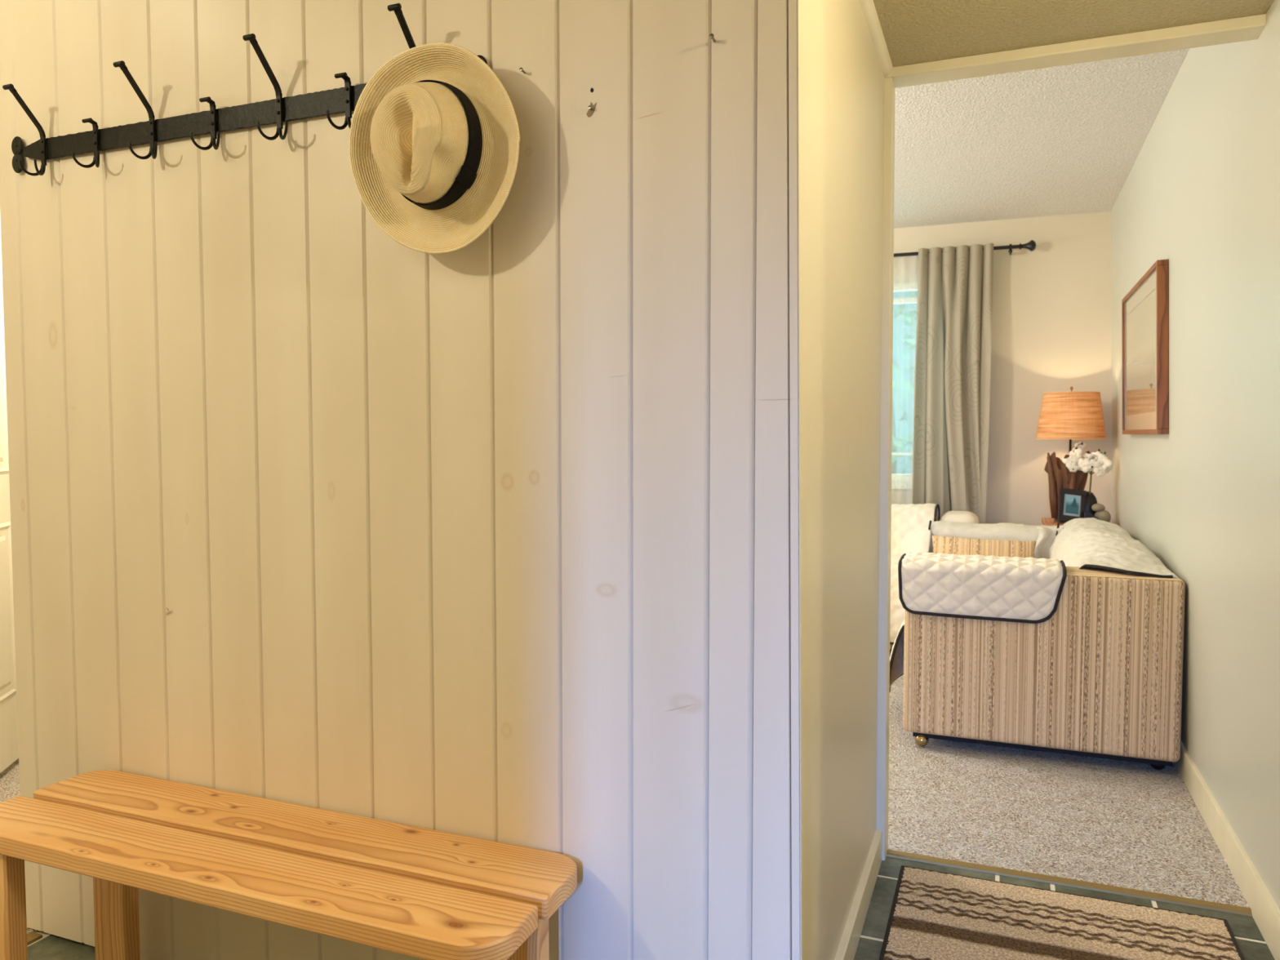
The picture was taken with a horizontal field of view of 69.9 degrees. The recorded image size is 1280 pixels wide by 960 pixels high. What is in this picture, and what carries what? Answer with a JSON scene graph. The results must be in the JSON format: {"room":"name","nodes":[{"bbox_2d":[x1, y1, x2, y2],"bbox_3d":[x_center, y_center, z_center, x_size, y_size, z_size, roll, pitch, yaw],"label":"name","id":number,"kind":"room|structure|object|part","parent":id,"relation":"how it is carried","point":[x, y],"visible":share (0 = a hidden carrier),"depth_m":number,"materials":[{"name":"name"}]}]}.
{"room":"entryway","nodes":[
{"label":"entryway","id":0,"kind":"room"},
{"bbox_2d":[0,0,799,959],"bbox_3d":[-0.608,-0.121,1.816,1.887,2.438,0.018,1,3,22],"label":"wall","id":1,"kind":"structure","parent":0,"point":[495,537],"depth_m":1.73,"materials":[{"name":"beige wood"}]},
{"bbox_2d":[2,3,487,176],"bbox_3d":[-0.868,-0.753,1.824,1.249,0.180,0.088,1,3,22],"label":"coat rack","id":2,"kind":"object","parent":1,"relation":"attached to","point":[278,110],"visible":0.79,"depth_m":1.87,"materials":[{"name":"black metal"}]},
{"bbox_3d":[-1.417,-0.741,2.086,0.035,0.082,0.007,1,3,22],"label":"plate","id":3,"kind":"part","parent":2,"relation":"part of","materials":[{"name":"black metal"}]},
{"bbox_3d":[-1.347,-0.807,2.007,0.024,0.091,0.080,1,3,22],"label":"arm","id":4,"kind":"part","parent":2,"relation":"part of","materials":[{"name":"black metal"}]},
{"bbox_3d":[-1.184,-0.768,1.974,0.025,0.016,0.024,1,3,22],"label":"arm","id":5,"kind":"part","parent":2,"relation":"part of","materials":[{"name":"black metal"}]},
{"bbox_3d":[-1.039,-0.801,1.885,0.024,0.091,0.080,1,3,22],"label":"arm","id":6,"kind":"part","parent":2,"relation":"part of","materials":[{"name":"black metal"}]},
{"bbox_3d":[-0.872,-0.762,1.851,0.025,0.016,0.024,1,3,22],"label":"arm","id":7,"kind":"part","parent":2,"relation":"part of","materials":[{"name":"black metal"}]},
{"bbox_3d":[-0.723,-0.795,1.760,0.024,0.091,0.080,1,3,22],"label":"arm","id":8,"kind":"part","parent":2,"relation":"part of","materials":[{"name":"black metal"}]},
{"bbox_3d":[-0.559,-0.756,1.727,0.025,0.016,0.024,1,3,22],"label":"arm","id":9,"kind":"part","parent":2,"relation":"part of","materials":[{"name":"black metal"}]},
{"bbox_3d":[-0.417,-0.789,1.639,0.024,0.091,0.080,1,3,22],"label":"arm","id":10,"kind":"part","parent":2,"relation":"part of","materials":[{"name":"black metal"}]},
{"bbox_2d":[348,42,519,253],"bbox_3d":[-0.375,-0.577,1.577,0.340,0.358,0.114,1,3,22],"label":"hat","id":11,"kind":"object","parent":2,"relation":"hanging from","point":[434,135],"visible":1,"depth_m":1.58,"materials":[{"name":"wicker"}]},
{"bbox_3d":[-0.383,-0.586,1.573,0.194,0.213,0.102,1,3,22],"label":"crown","id":12,"kind":"part","parent":11,"relation":"part of","materials":[{"name":"wicker"}]},
{"bbox_3d":[-0.289,-0.719,1.640,0.035,0.082,0.007,1,3,22],"label":"plate","id":13,"kind":"part","parent":2,"relation":"part of","materials":[{"name":"black metal"}]},
{"bbox_2d":[519,67,525,74],"bbox_3d":[-0.205,-0.719,1.612,0.007,0.007,0.019,1,3,22],"label":"screw","id":14,"kind":"object","parent":1,"relation":"attached to","point":[521,69],"visible":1,"depth_m":1.60,"materials":[{"name":"silver metal"}]},
{"bbox_2d":[586,102,596,117],"bbox_3d":[-0.084,-0.637,1.571,0.020,0.026,0.013,1,3,22],"label":"screw","id":15,"kind":"object","parent":1,"relation":"attached to","point":[591,108],"visible":1,"depth_m":1.57,"materials":[{"name":"silver metal"}]},
{"bbox_2d":[709,33,715,42],"bbox_3d":[0.119,-0.714,1.482,0.008,0.008,0.023,1,3,22],"label":"screw","id":16,"kind":"object","parent":1,"relation":"attached to","point":[711,35],"visible":1,"depth_m":1.47,"materials":[{"name":"silver metal"}]},
{"bbox_2d":[796,0,803,959],"bbox_3d":[0.258,-0.098,1.475,0.031,2.450,0.017,1,3,22],"label":"trim","id":17,"kind":"structure","parent":1,"relation":"attached to","point":[798,2],"depth_m":1.47,"materials":[{"name":"paint"}]},
{"bbox_2d":[0,649,1249,933],"bbox_3d":[-1.039,1.095,2.296,4.820,0.026,8.600,1,3,22],"label":"floor","id":18,"kind":"structure","parent":0,"point":[1116,823],"depth_m":2.87,"materials":[{"name":"grey carpet"}]},
{"bbox_2d":[0,218,18,773],"bbox_3d":[-2.193,0.008,2.977,0.047,2.030,0.780,-1,3,-14],"label":"door","id":19,"kind":"structure","parent":18,"relation":"on","point":[9,747],"depth_m":3.22,"materials":[{"name":"white paint"}]},
{"bbox_3d":[-2.215,-0.790,3.107,0.006,0.250,0.240,-1,3,-14],"label":"panel","id":20,"kind":"part","parent":19,"relation":"part of","materials":[{"name":"white paint"}]},
{"bbox_3d":[-2.215,-0.300,3.131,0.006,0.570,0.240,-1,3,-14],"label":"panel","id":21,"kind":"part","parent":19,"relation":"part of","materials":[{"name":"white paint"}]},
{"bbox_3d":[-2.215,0.464,3.169,0.006,0.620,0.240,-1,3,-14],"label":"panel","id":22,"kind":"part","parent":19,"relation":"part of","materials":[{"name":"white paint"}]},
{"bbox_2d":[889,511,979,649],"bbox_3d":[0.927,0.553,5.388,1.985,0.749,0.780,1,3,22],"label":"sofa","id":23,"kind":"object","parent":18,"relation":"on","point":[966,517],"visible":0.16,"depth_m":5.13,"materials":[{"name":"quilted fabric"}]},
{"bbox_2d":[889,503,940,644],"bbox_3d":[0.816,0.481,5.410,1.762,0.698,0.873,1,3,22],"label":"cover","id":24,"kind":"object","parent":23,"relation":"on","point":[907,520],"visible":0.08,"depth_m":5.15,"materials":[{"name":"white fabric"}]},
{"bbox_3d":[0.728,0.622,5.221,1.740,0.421,0.444,1,3,22],"label":"seat panel","id":25,"kind":"part","parent":24,"relation":"part of","materials":[{"name":"white fabric"}]},
{"bbox_3d":[0.890,0.284,5.593,1.755,0.322,0.460,1,3,22],"label":"panel","id":26,"kind":"part","parent":24,"relation":"part of","materials":[{"name":"white fabric"}]},
{"bbox_3d":[1.829,0.532,5.268,0.220,0.695,0.338,1,3,22],"label":"armrest","id":27,"kind":"part","parent":23,"relation":"part of","materials":[{"name":"beige fabric"}]},
{"bbox_2d":[902,566,1185,770],"bbox_3d":[1.753,0.640,4.129,0.930,0.698,1.780,1,3,22],"label":"sofa","id":28,"kind":"object","parent":18,"relation":"on","point":[1102,677],"visible":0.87,"depth_m":3.26,"materials":[{"name":"fabric"}]},
{"bbox_2d":[931,534,1036,557],"bbox_3d":[1.734,0.411,4.642,0.503,0.241,0.170,1,3,22],"label":"sofa arm","id":29,"kind":"object","parent":28,"relation":"on","point":[944,544],"visible":0.39,"depth_m":4.59,"materials":[{"name":"fabric"}]},
{"bbox_2d":[889,517,1177,692],"bbox_3d":[1.666,0.533,4.154,1.106,0.675,1.836,1,3,22],"label":"cover","id":30,"kind":"object","parent":28,"relation":"on","point":[1019,589],"visible":0.8,"depth_m":3.41,"materials":[{"name":"white fabric"}]},
{"bbox_3d":[1.225,0.707,4.142,0.142,0.318,0.970,1,3,22],"label":"panel","id":31,"kind":"part","parent":30,"relation":"part of","materials":[{"name":"white fabric"}]},
{"bbox_3d":[1.446,0.517,4.858,0.178,0.544,0.600,1,3,22],"label":"panel","id":32,"kind":"part","parent":30,"relation":"part of","materials":[{"name":"white fabric"}]},
{"bbox_3d":[1.288,0.423,3.471,0.567,0.271,0.296,1,3,22],"label":"arm panel","id":33,"kind":"part","parent":30,"relation":"part of","materials":[{"name":"white fabric"}]},
{"bbox_3d":[1.911,0.361,4.881,0.700,0.264,0.285,1,3,22],"label":"arm panel","id":34,"kind":"part","parent":30,"relation":"part of","materials":[{"name":"white fabric"}]},
{"bbox_3d":[1.990,0.378,3.968,0.358,0.345,1.602,1,3,22],"label":"panel","id":35,"kind":"part","parent":30,"relation":"part of","materials":[{"name":"white fabric"}]},
{"bbox_2d":[1041,517,1110,525],"bbox_3d":[2.448,0.587,5.149,0.346,0.706,0.410,1,3,22],"label":"side table","id":36,"kind":"object","parent":18,"relation":"on","point":[1046,521],"visible":0.1,"depth_m":5.12,"materials":[{"name":"brown wood"}]},
{"bbox_2d":[1035,386,1106,523],"bbox_3d":[2.406,-0.144,5.123,0.362,0.757,0.362,-1,3,-23],"label":"table lamp","id":37,"kind":"object","parent":36,"relation":"on","point":[1071,415],"visible":0.81,"depth_m":5.01,"materials":[{"name":"brown"}]},
{"bbox_3d":[2.406,-0.358,5.113,0.356,0.258,0.356,1,3,22],"label":"lamp shade","id":38,"kind":"part","parent":37,"relation":"part of","materials":[{"name":"orange fabric"}]},
{"bbox_2d":[1057,487,1086,523],"bbox_3d":[2.360,0.141,5.022,0.156,0.200,0.105,0,3,8],"label":"photo frame","id":39,"kind":"object","parent":36,"relation":"on","point":[1072,502],"visible":0.94,"depth_m":5.00,"materials":[{"name":"black wood"}]},
{"bbox_2d":[1065,496,1079,514],"bbox_3d":[2.359,0.137,4.998,0.068,0.093,0.001,7,-10,7],"label":"photo","id":40,"kind":"object","parent":39,"relation":"attached to","point":[1072,503],"depth_m":5.00},
{"bbox_2d":[1062,441,1112,515],"bbox_3d":[2.450,0.013,5.032,0.253,0.451,0.172,1,3,22],"label":"potted orchid","id":41,"kind":"object","parent":36,"relation":"on","point":[1098,463],"visible":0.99,"depth_m":4.98,"materials":[{"name":"white plant"}]},
{"bbox_3d":[2.448,-0.044,5.008,0.154,0.312,0.051,1,3,22],"label":"stem","id":42,"kind":"part","parent":41,"relation":"part of","materials":[{"name":"yellow"}]},
{"bbox_3d":[2.467,0.150,5.060,0.120,0.175,0.120,1,3,22],"label":"pot","id":43,"kind":"part","parent":41,"relation":"part of","materials":[{"name":"black ceramic"}]},
{"bbox_2d":[1084,511,1099,519],"bbox_3d":[2.443,0.207,4.946,0.080,0.072,0.030,1,3,22],"label":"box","id":44,"kind":"object","parent":36,"relation":"on","point":[1086,514],"visible":0.36,"depth_m":4.94,"materials":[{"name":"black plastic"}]},
{"bbox_2d":[1091,503,1111,521],"bbox_3d":[2.507,0.184,4.982,0.097,0.114,0.085,1,3,22],"label":"figurine","id":45,"kind":"object","parent":36,"relation":"on","point":[1101,514],"visible":0.8,"depth_m":4.96,"materials":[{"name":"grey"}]},
{"bbox_2d":[27,874,1266,946],"bbox_3d":[-0.100,1.164,1.982,7.000,0.118,8.900,1,3,22],"label":"floor","id":46,"kind":"structure","parent":0,"point":[997,877],"depth_m":2.21,"materials":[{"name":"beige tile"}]},
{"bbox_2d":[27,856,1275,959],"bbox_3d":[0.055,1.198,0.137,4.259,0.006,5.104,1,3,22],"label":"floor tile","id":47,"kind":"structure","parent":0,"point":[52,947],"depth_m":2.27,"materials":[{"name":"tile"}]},
{"bbox_2d":[0,769,577,959],"bbox_3d":[-0.725,0.893,1.723,1.229,0.445,0.325,1,3,22],"label":"bench","id":48,"kind":"object","parent":47,"relation":"on","point":[414,891],"visible":1,"depth_m":1.65,"materials":[{"name":"brown wood"}]},
{"bbox_3d":[-1.253,0.909,1.801,0.089,0.406,0.040,1,3,22],"label":"leg","id":49,"kind":"part","parent":48,"relation":"part of","materials":[{"name":"brown wood"}]},
{"bbox_3d":[-1.124,0.901,1.965,0.089,0.406,0.040,1,3,22],"label":"leg","id":50,"kind":"part","parent":48,"relation":"part of","materials":[{"name":"brown wood"}]},
{"bbox_3d":[-0.206,0.919,1.604,0.088,0.406,0.040,1,3,22],"label":"leg","id":51,"kind":"part","parent":48,"relation":"part of","materials":[{"name":"brown wood"}]},
{"bbox_2d":[26,849,1252,945],"bbox_3d":[-1.312,1.145,1.073,5.945,0.011,1.907,-2,4,-41],"label":"trim","id":52,"kind":"structure","parent":47,"relation":"on","point":[32,937],"depth_m":2.43,"materials":[{"name":"gold metal"}]},
{"bbox_2d":[879,865,1244,959],"bbox_3d":[0.952,1.092,2.063,0.774,0.015,0.712,1,3,22],"label":"doormat","id":53,"kind":"object","parent":47,"relation":"on","point":[935,915],"visible":1,"depth_m":2.21,"materials":[{"name":"brown fabric"}]},
{"bbox_2d":[800,0,884,959],"bbox_3d":[0.418,0.002,2.073,0.121,2.190,1.202,1,3,22],"label":"wall","id":54,"kind":"structure","parent":0,"point":[842,77],"depth_m":1.90,"materials":[{"name":"paint"}]},
{"bbox_2d":[834,829,882,959],"bbox_3d":[0.466,1.055,2.064,0.022,0.088,1.120,1,3,22],"label":"baseboard","id":55,"kind":"structure","parent":54,"relation":"attached to","point":[851,936],"depth_m":2.22,"materials":[{"name":"paint"}]},
{"bbox_2d":[858,0,893,77],"bbox_3d":[0.460,-1.076,1.961,0.036,0.028,1.120,1,3,22],"label":"trim","id":56,"kind":"structure","parent":54,"relation":"attached to","point":[868,6],"depth_m":2.24,"materials":[{"name":"paint"}]},
{"bbox_2d":[875,77,895,860],"bbox_3d":[0.681,-0.010,2.570,0.050,2.165,0.075,1,3,22],"label":"trim","id":57,"kind":"structure","parent":54,"relation":"attached to","point":[886,444],"depth_m":2.54,"materials":[{"name":"paint"}]},
{"bbox_2d":[891,211,1111,525],"bbox_3d":[0.600,-0.357,6.194,4.950,2.500,0.140,1,3,22],"label":"wall","id":58,"kind":"structure","parent":0,"point":[1051,317],"depth_m":5.42,"materials":[{"name":"paint"}]},
{"bbox_2d":[891,280,917,489],"bbox_3d":[1.122,-0.600,5.940,1.720,1.290,0.125,1,3,22],"label":"window","id":59,"kind":"structure","parent":58,"relation":"in","point":[904,286],"depth_m":5.72,"materials":[{"name":"white paint"}]},
{"bbox_3d":[1.112,0.028,5.946,1.720,0.035,0.070,1,3,22],"label":"sill","id":60,"kind":"part","parent":59,"relation":"part of","materials":[{"name":"white paint"}]},
{"bbox_2d":[893,240,1035,257],"bbox_3d":[1.207,-1.379,5.762,2.360,0.072,0.122,1,3,22],"label":"curtain rod","id":61,"kind":"object","parent":58,"relation":"attached to","point":[1031,246],"visible":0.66,"depth_m":5.34,"materials":[{"name":"black metal"}]},
{"bbox_2d":[911,243,993,524],"bbox_3d":[1.868,-0.246,5.515,0.449,2.285,0.136,1,3,22],"label":"curtain","id":62,"kind":"object","parent":61,"relation":"hanging from","point":[954,300],"visible":0.68,"depth_m":5.46,"materials":[{"name":"grey fabric"}]},
{"bbox_3d":[1.161,-1.380,5.749,2.285,0.020,0.021,1,3,22],"label":"rod","id":63,"kind":"part","parent":61,"relation":"part of","materials":[{"name":"black metal"}]},
{"bbox_2d":[893,48,1190,228],"bbox_3d":[-0.068,-1.558,4.623,4.820,0.105,3.440,1,3,22],"label":"ceiling","id":64,"kind":"structure","parent":0,"point":[1064,140],"depth_m":3.97,"materials":[{"name":"white paint"}]},
{"bbox_2d":[873,0,1274,66],"bbox_3d":[0.839,-1.262,1.802,1.050,0.358,1.160,1,3,22],"label":"ceiling","id":65,"kind":"structure","parent":0,"point":[914,31],"depth_m":2.19,"materials":[{"name":"beige paint"}]},
{"bbox_2d":[1111,0,1279,910],"bbox_3d":[1.943,-0.206,3.150,0.189,2.500,4.700,1,3,22],"label":"wall","id":66,"kind":"structure","parent":0,"point":[1201,193],"depth_m":2.65,"materials":[{"name":"paint"}]},
{"bbox_2d":[884,13,1266,88],"bbox_3d":[1.054,-1.250,2.362,1.060,0.338,0.078,1,3,22],"label":"trim","id":67,"kind":"structure","parent":66,"relation":"attached to","point":[1246,28],"depth_m":2.32,"materials":[{"name":"paint"}]},
{"bbox_2d":[1121,258,1168,434],"bbox_3d":[2.176,-0.527,3.968,0.038,0.656,1.100,0,2,22],"label":"mirror","id":68,"kind":"object","parent":66,"relation":"attached to","point":[1144,308],"visible":1,"depth_m":3.77,"materials":[{"name":"brown wood"}]},
{"bbox_2d":[1173,740,1279,959],"bbox_3d":[1.894,0.990,3.186,0.022,0.108,4.620,1,3,22],"label":"baseboard","id":69,"kind":"structure","parent":66,"relation":"attached to","point":[1265,913],"depth_m":2.46,"materials":[{"name":"paint"}]},
{"label":"outside","id":70,"kind":"structure","parent":0,"visible":0},
{"bbox_2d":[891,291,917,474],"bbox_3d":[2.587,-0.523,9.204,4.299,4.549,2.880,1,3,22],"label":"tree","id":71,"kind":"object","parent":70,"point":[910,343],"visible":0.02,"depth_m":8.15,"materials":[{"name":"green plant"}]}
]}

